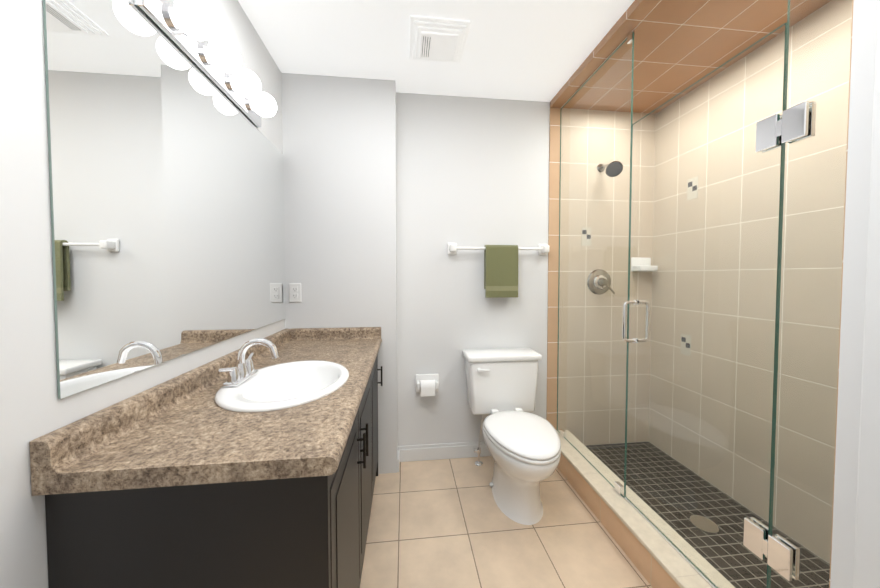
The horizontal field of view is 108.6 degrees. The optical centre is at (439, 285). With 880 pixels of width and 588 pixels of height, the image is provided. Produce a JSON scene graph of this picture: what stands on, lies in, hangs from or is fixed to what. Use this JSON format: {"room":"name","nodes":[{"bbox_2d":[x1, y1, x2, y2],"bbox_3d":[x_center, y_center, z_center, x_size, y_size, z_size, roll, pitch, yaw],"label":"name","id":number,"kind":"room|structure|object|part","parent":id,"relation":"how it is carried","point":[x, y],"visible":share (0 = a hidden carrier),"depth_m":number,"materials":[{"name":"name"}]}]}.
{"room":"bathroom","nodes":[
{"label":"bathroom","id":0,"kind":"room"},
{"bbox_2d":[0,0,284,587],"bbox_3d":[-0.830,0.012,0.462,0.120,2.440,3.520,0,2,-6],"label":"wall","id":1,"kind":"structure","parent":0,"point":[32,406],"depth_m":0.61,"materials":[{"name":"white paint"}]},
{"bbox_2d":[29,328,290,474],"bbox_3d":[-0.832,0.309,1.255,0.046,0.066,1.308,0,2,-6],"label":"backsplash","id":2,"kind":"structure","parent":1,"relation":"attached to","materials":[{"name":"stone"}]},
{"bbox_2d":[43,0,285,398],"bbox_3d":[-0.856,-0.270,1.261,0.005,0.967,1.254,0,2,-6],"label":"mirror","id":3,"kind":"object","parent":1,"relation":"attached to","point":[166,167],"visible":1,"depth_m":0.87,"materials":[{"name":"white mirror"}]},
{"bbox_2d":[134,0,276,126],"bbox_3d":[-0.785,-0.812,1.191,0.135,0.110,0.700,0,2,-6],"label":"sconce","id":4,"kind":"object","parent":1,"relation":"attached to","point":[186,28],"visible":1,"depth_m":1.07,"materials":[{"name":"white glass"}]},
{"bbox_2d":[165,3,182,32],"bbox_3d":[-0.790,-0.805,0.950,0.022,0.068,0.068,0,2,-6],"label":"socket","id":5,"kind":"object","parent":4,"relation":"attached to","point":[172,22],"depth_m":0.93,"materials":[{"name":"silver metal"}]},
{"bbox_3d":[-0.741,-0.805,0.956,0.100,0.100,0.100,0,2,-6],"label":"bulb","id":6,"kind":"part","parent":4,"relation":"part of","materials":[{"name":"white glass"}]},
{"bbox_2d":[200,43,213,66],"bbox_3d":[-0.807,-0.810,1.109,0.022,0.068,0.068,0,2,-6],"label":"socket","id":7,"kind":"object","parent":4,"relation":"attached to","point":[206,59],"depth_m":1.08,"materials":[{"name":"silver metal"}]},
{"bbox_3d":[-0.759,-0.810,1.115,0.100,0.100,0.100,0,2,-6],"label":"bulb","id":8,"kind":"part","parent":4,"relation":"part of","materials":[{"name":"white glass"}]},
{"bbox_2d":[227,73,237,92],"bbox_3d":[-0.825,-0.815,1.268,0.022,0.068,0.068,0,2,-6],"label":"socket","id":9,"kind":"object","parent":4,"relation":"attached to","point":[232,87],"depth_m":1.24,"materials":[{"name":"silver metal"}]},
{"bbox_3d":[-0.777,-0.815,1.274,0.100,0.100,0.100,0,2,-6],"label":"bulb","id":10,"kind":"part","parent":4,"relation":"part of","materials":[{"name":"white glass"}]},
{"bbox_2d":[247,98,255,112],"bbox_3d":[-0.843,-0.820,1.426,0.022,0.068,0.068,0,2,-6],"label":"socket","id":11,"kind":"object","parent":4,"relation":"attached to","point":[251,106],"depth_m":1.40,"materials":[{"name":"silver metal"}]},
{"bbox_3d":[-0.794,-0.820,1.432,0.100,0.100,0.100,0,2,-6],"label":"bulb","id":12,"kind":"part","parent":4,"relation":"part of","materials":[{"name":"white glass"}]},
{"bbox_2d":[282,73,396,473],"bbox_3d":[-0.619,-0.039,2.092,0.662,2.440,0.325,0,2,-6],"label":"wall","id":13,"kind":"structure","parent":0,"point":[339,143],"depth_m":1.92,"materials":[{"name":"white paint"}]},
{"bbox_2d":[289,283,300,301],"bbox_3d":[-0.870,0.040,1.899,0.070,0.114,0.008,0,2,-6],"label":"electrical outlet","id":14,"kind":"object","parent":13,"relation":"attached to","point":[294,292],"visible":1,"depth_m":1.90,"materials":[{"name":"white plastic"}]},
{"bbox_2d":[290,327,380,340],"bbox_3d":[-0.627,0.288,1.913,0.533,0.066,0.046,0,2,-6],"label":"backsplash","id":15,"kind":"structure","parent":13,"relation":"attached to","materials":[{"name":"stone"}]},
{"bbox_2d":[397,450,399,471],"bbox_3d":[-0.272,1.140,2.068,0.014,0.085,0.125,0,2,-6],"label":"baseboard","id":16,"kind":"structure","parent":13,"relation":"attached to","point":[398,458],"depth_m":2.03,"materials":[{"name":"white"}]},
{"bbox_2d":[238,0,634,101],"bbox_3d":[0.472,-1.237,0.569,2.740,0.050,3.520,0,2,-6],"label":"ceiling","id":17,"kind":"structure","parent":0,"point":[534,50],"depth_m":1.60,"materials":[{"name":"white paint"}]},
{"bbox_2d":[409,15,470,62],"bbox_3d":[-0.011,-1.224,1.603,0.284,0.039,0.284,0,2,-6],"label":"fan","id":18,"kind":"object","parent":17,"relation":"attached to","point":[438,39],"visible":1,"depth_m":1.55,"materials":[{"name":"white plastic"}]},
{"bbox_2d":[550,0,830,113],"bbox_3d":[1.231,-1.220,1.470,0.792,0.040,1.500,0,2,-6],"label":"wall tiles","id":19,"kind":"structure","parent":17,"relation":"attached to","point":[680,46],"depth_m":1.60,"materials":[{"name":"brown tile"}]},
{"bbox_2d":[396,92,549,446],"bbox_3d":[0.676,-0.046,2.300,1.958,2.440,0.200,0,2,-6],"label":"wall","id":20,"kind":"structure","parent":0,"point":[472,171],"depth_m":2.14,"materials":[{"name":"white paint"}]},
{"bbox_2d":[416,374,438,395],"bbox_3d":[-0.082,0.656,2.090,0.156,0.124,0.092,0,2,-6],"label":"toilet paper holder","id":21,"kind":"object","parent":20,"relation":"attached to","point":[427,384],"visible":1,"depth_m":2.07,"materials":[{"name":"white ceramic"}]},
{"bbox_2d":[397,441,491,461],"bbox_3d":[0.234,1.126,2.180,1.046,0.105,0.014,0,2,-6],"label":"baseboard","id":22,"kind":"structure","parent":20,"relation":"attached to","point":[435,453],"depth_m":2.15,"materials":[{"name":"white"}]},
{"bbox_2d":[447,243,549,297],"bbox_3d":[0.400,-0.108,2.125,0.699,0.365,0.082,0,2,-6],"label":"towel rail","id":23,"kind":"object","parent":20,"relation":"attached to","point":[500,271],"visible":1,"depth_m":2.09,"materials":[{"name":"white ceramic"}]},
{"bbox_3d":[0.081,-0.250,2.119,0.064,0.080,0.014,0,2,-6],"label":"post","id":24,"kind":"part","parent":23,"relation":"part of","materials":[{"name":"white ceramic"}]},
{"bbox_3d":[0.085,-0.249,2.083,0.040,0.048,0.063,0,2,-6],"label":"post arm","id":25,"kind":"part","parent":23,"relation":"part of"},
{"bbox_2d":[484,245,517,297],"bbox_3d":[0.409,-0.100,2.114,0.220,0.350,0.057,0,2,-6],"label":"towel","id":26,"kind":"object","parent":23,"relation":"hanging from","point":[500,261],"depth_m":2.09,"materials":[{"name":"green fabric"}]},
{"bbox_3d":[0.712,-0.252,2.190,0.064,0.080,0.014,0,2,-6],"label":"post","id":27,"kind":"part","parent":23,"relation":"part of","materials":[{"name":"white ceramic"}]},
{"bbox_3d":[0.716,-0.251,2.154,0.040,0.048,0.063,0,2,-6],"label":"post arm","id":28,"kind":"part","parent":23,"relation":"part of"},
{"bbox_2d":[546,108,560,429],"bbox_3d":[0.792,-0.043,2.209,0.077,2.440,0.007,0,2,-6],"label":"wall tile","id":29,"kind":"structure","parent":20,"relation":"attached to","point":[553,244],"depth_m":2.20,"materials":[{"name":"tile"}]},
{"bbox_2d":[558,108,654,444],"bbox_3d":[1.183,-0.039,2.254,0.709,2.370,0.006,0,2,-6],"label":"wall tile","id":30,"kind":"structure","parent":20,"relation":"attached to","point":[605,233],"depth_m":2.25,"materials":[{"name":"beige tile"}]},
{"bbox_2d":[581,227,590,245],"bbox_3d":[1.030,-0.348,2.223,0.072,0.132,0.002,0,2,-6],"label":"wall tile","id":31,"kind":"structure","parent":30,"relation":"attached to","point":[585,239],"depth_m":2.22,"materials":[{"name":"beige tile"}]},
{"bbox_2d":[587,269,614,294],"bbox_3d":[1.133,-0.028,2.206,0.180,0.180,0.078,0,2,-6],"label":"shower valve","id":32,"kind":"object","parent":30,"relation":"attached to","point":[602,280],"depth_m":2.23,"materials":[{"name":"grey metal"}]},
{"bbox_2d":[597,161,622,176],"bbox_3d":[1.120,-0.786,2.115,0.100,0.138,0.210,0,2,-6],"label":"shower head","id":33,"kind":"object","parent":30,"relation":"attached to","point":[613,173],"depth_m":2.05},
{"bbox_2d":[631,257,657,270],"bbox_3d":[1.447,-0.154,2.234,0.150,0.100,0.085,0,2,-6],"label":"soap dish","id":34,"kind":"object","parent":30,"relation":"attached to","point":[643,266],"depth_m":2.26,"materials":[{"name":"white ceramic"}]},
{"bbox_2d":[360,456,651,587],"bbox_3d":[0.472,1.252,0.647,2.740,0.050,3.520,0,2,-6],"label":"floor","id":35,"kind":"structure","parent":0,"point":[444,523],"depth_m":1.50,"materials":[{"name":"tile"}]},
{"bbox_2d":[45,339,381,587],"bbox_3d":[-0.570,0.793,1.310,0.576,0.826,1.284,0,2,-6],"label":"bathroom vanity","id":36,"kind":"object","parent":35,"relation":"on","point":[290,533],"depth_m":0.67,"materials":[{"name":"black wood"}]},
{"bbox_2d":[31,335,380,498],"bbox_3d":[-0.582,0.360,1.286,0.550,0.040,1.307,0,2,-6],"label":"countertop","id":37,"kind":"structure","parent":36,"relation":"on","point":[283,412],"depth_m":0.77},
{"bbox_2d":[219,338,278,386],"bbox_3d":[-0.650,0.257,1.121,0.150,0.147,0.217,0,2,-6],"label":"faucet","id":38,"kind":"object","parent":37,"relation":"on","point":[244,374],"depth_m":1.11,"materials":[{"name":"silver metal"}]},
{"bbox_2d":[214,360,348,411],"bbox_3d":[-0.542,0.406,1.138,0.412,0.152,0.512,0,2,-6],"label":"sink","id":39,"kind":"object","parent":37,"relation":"in","point":[307,385],"depth_m":1.15,"materials":[{"name":"white ceramic"}]},
{"bbox_3d":[-0.326,0.407,1.325,0.020,0.056,1.248,0,2,-6],"label":"rail","id":40,"kind":"part","parent":36,"relation":"part of","materials":[{"name":"black wood"}]},
{"bbox_3d":[-0.279,0.763,0.927,0.021,0.620,0.420,0,2,-6],"label":"door","id":41,"kind":"part","parent":36,"relation":"part of","materials":[{"name":"black wood"}]},
{"bbox_3d":[-0.262,0.572,1.099,0.010,0.120,0.010,0,2,-6],"label":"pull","id":42,"kind":"part","parent":36,"relation":"part of","materials":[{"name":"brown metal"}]},
{"bbox_3d":[-0.326,0.750,1.349,0.021,0.620,0.420,0,2,-6],"label":"door","id":43,"kind":"part","parent":36,"relation":"part of","materials":[{"name":"black wood"}]},
{"bbox_3d":[-0.271,0.570,1.174,0.010,0.120,0.010,0,2,-6],"label":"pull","id":44,"kind":"part","parent":36,"relation":"part of","materials":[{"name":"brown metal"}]},
{"bbox_3d":[-0.372,0.737,1.758,0.021,0.620,0.394,0,2,-6],"label":"door","id":45,"kind":"part","parent":36,"relation":"part of","materials":[{"name":"black wood"}]},
{"bbox_2d":[462,348,560,524],"bbox_3d":[0.426,0.814,1.806,0.476,0.752,0.753,0,2,-6],"label":"toilet","id":46,"kind":"object","parent":35,"relation":"on","point":[523,445],"visible":1,"depth_m":1.75,"materials":[{"name":"white ceramic"}]},
{"bbox_3d":[0.268,0.518,1.940,0.073,0.016,0.010,0,2,-6],"label":"lever arm","id":47,"kind":"part","parent":46,"relation":"part of"},
{"bbox_3d":[0.396,0.636,2.071,0.447,0.341,0.194,0,2,-6],"label":"tank","id":48,"kind":"part","parent":46,"relation":"part of","materials":[{"name":"white ceramic"}]},
{"bbox_3d":[0.396,0.448,2.063,0.476,0.036,0.213,0,2,-6],"label":"tank lid","id":49,"kind":"part","parent":46,"relation":"part of","materials":[{"name":"white ceramic"}]},
{"bbox_3d":[0.435,0.999,1.733,0.380,0.388,0.592,0,2,-6],"label":"bowl","id":50,"kind":"part","parent":46,"relation":"part of","materials":[{"name":"white ceramic"}]},
{"bbox_3d":[0.440,0.796,1.682,0.380,0.020,0.506,0,2,-6],"label":"seat","id":51,"kind":"part","parent":46,"relation":"part of","materials":[{"name":"white ceramic"}]},
{"bbox_3d":[0.440,0.772,1.681,0.376,0.025,0.502,0,2,-6],"label":"seat lid","id":52,"kind":"part","parent":46,"relation":"part of","materials":[{"name":"white ceramic"}]},
{"bbox_2d":[557,453,679,587],"bbox_3d":[0.904,1.132,1.507,0.160,0.135,1.500,0,2,-6],"label":"curb","id":53,"kind":"object","parent":35,"relation":"on","point":[654,573],"visible":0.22,"depth_m":1.46,"materials":[{"name":"tile"}]},
{"bbox_2d":[556,430,734,587],"bbox_3d":[0.904,1.055,1.501,0.180,0.020,1.493,0,2,-6],"label":"shower curb","id":54,"kind":"object","parent":53,"relation":"on","point":[679,569],"depth_m":1.39,"materials":[{"name":"stone"}]},
{"bbox_2d":[557,0,851,587],"bbox_3d":[0.914,-0.077,1.470,0.132,2.244,1.484,0,2,-6],"label":"glass","id":55,"kind":"object","parent":54,"relation":"on","point":[791,125],"visible":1,"depth_m":1.01,"materials":[{"name":"teal"}]},
{"bbox_3d":[0.879,0.165,1.471,0.061,0.196,0.016,0,2,-6],"label":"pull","id":56,"kind":"part","parent":55,"relation":"part of","materials":[{"name":"silver metal"}]},
{"bbox_3d":[0.949,0.165,1.479,0.061,0.196,0.016,0,2,-6],"label":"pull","id":57,"kind":"part","parent":55,"relation":"part of","materials":[{"name":"silver metal"}]},
{"bbox_3d":[0.942,0.145,1.221,0.008,1.793,0.609,0,2,-6],"label":"door","id":58,"kind":"part","parent":55,"relation":"part of","materials":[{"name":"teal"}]},
{"bbox_2d":[585,441,829,587],"bbox_3d":[1.304,1.183,1.554,0.645,0.030,1.500,0,2,-6],"label":"shower floor","id":59,"kind":"structure","parent":35,"relation":"on","point":[690,506],"depth_m":1.63,"materials":[{"name":"tile"}]},
{"bbox_2d":[690,515,718,532],"bbox_3d":[1.296,1.167,1.552,0.110,0.003,0.110,0,2,-6],"label":"floor drain","id":60,"kind":"object","parent":59,"relation":"on","point":[709,525],"depth_m":1.55,"materials":[{"name":"silver metal"}]},
{"bbox_2d":[830,0,877,587],"bbox_3d":[1.317,0.004,0.705,0.800,2.440,0.115,0,2,-6],"label":"wall","id":61,"kind":"structure","parent":0,"point":[855,241],"depth_m":0.70,"materials":[{"name":"white paint"}]},
{"bbox_2d":[829,0,853,587],"bbox_3d":[0.996,0.004,0.731,0.152,2.440,0.007,0,2,-6],"label":"wall tile border at the end","id":62,"kind":"structure","parent":61,"relation":"attached to","point":[841,291],"depth_m":0.72,"materials":[{"name":"beige tile"}]},
{"bbox_2d":[853,0,879,587],"bbox_3d":[0.912,0.116,0.643,0.018,2.220,0.066,0,2,-6],"label":"door frame","id":63,"kind":"structure","parent":61,"relation":"attached to","point":[866,571],"depth_m":0.66,"materials":[{"name":"white"}]},
{"bbox_3d":[1.690,-0.021,1.501,0.120,2.440,1.615,0,2,-6],"label":"wall","id":64,"kind":"structure","parent":0,"visible":0},
{"bbox_2d":[649,0,851,563],"bbox_3d":[1.621,-0.017,1.552,0.006,2.370,1.488,0,2,-6],"label":"wall tile","id":65,"kind":"structure","parent":64,"relation":"attached to","point":[825,255],"depth_m":1.61,"materials":[{"name":"beige tile"}]},
{"bbox_2d":[681,333,690,355],"bbox_3d":[1.567,0.373,2.016,0.002,0.132,0.072,0,2,-6],"label":"accent tile","id":66,"kind":"structure","parent":65,"relation":"attached to","point":[687,351],"depth_m":2.02,"materials":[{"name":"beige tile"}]},
{"bbox_2d":[687,176,697,200],"bbox_3d":[1.569,-0.606,1.965,0.002,0.132,0.072,0,2,-6],"label":"accent tile","id":67,"kind":"structure","parent":65,"relation":"attached to","point":[691,196],"depth_m":1.96,"materials":[{"name":"beige tile"}]}
]}

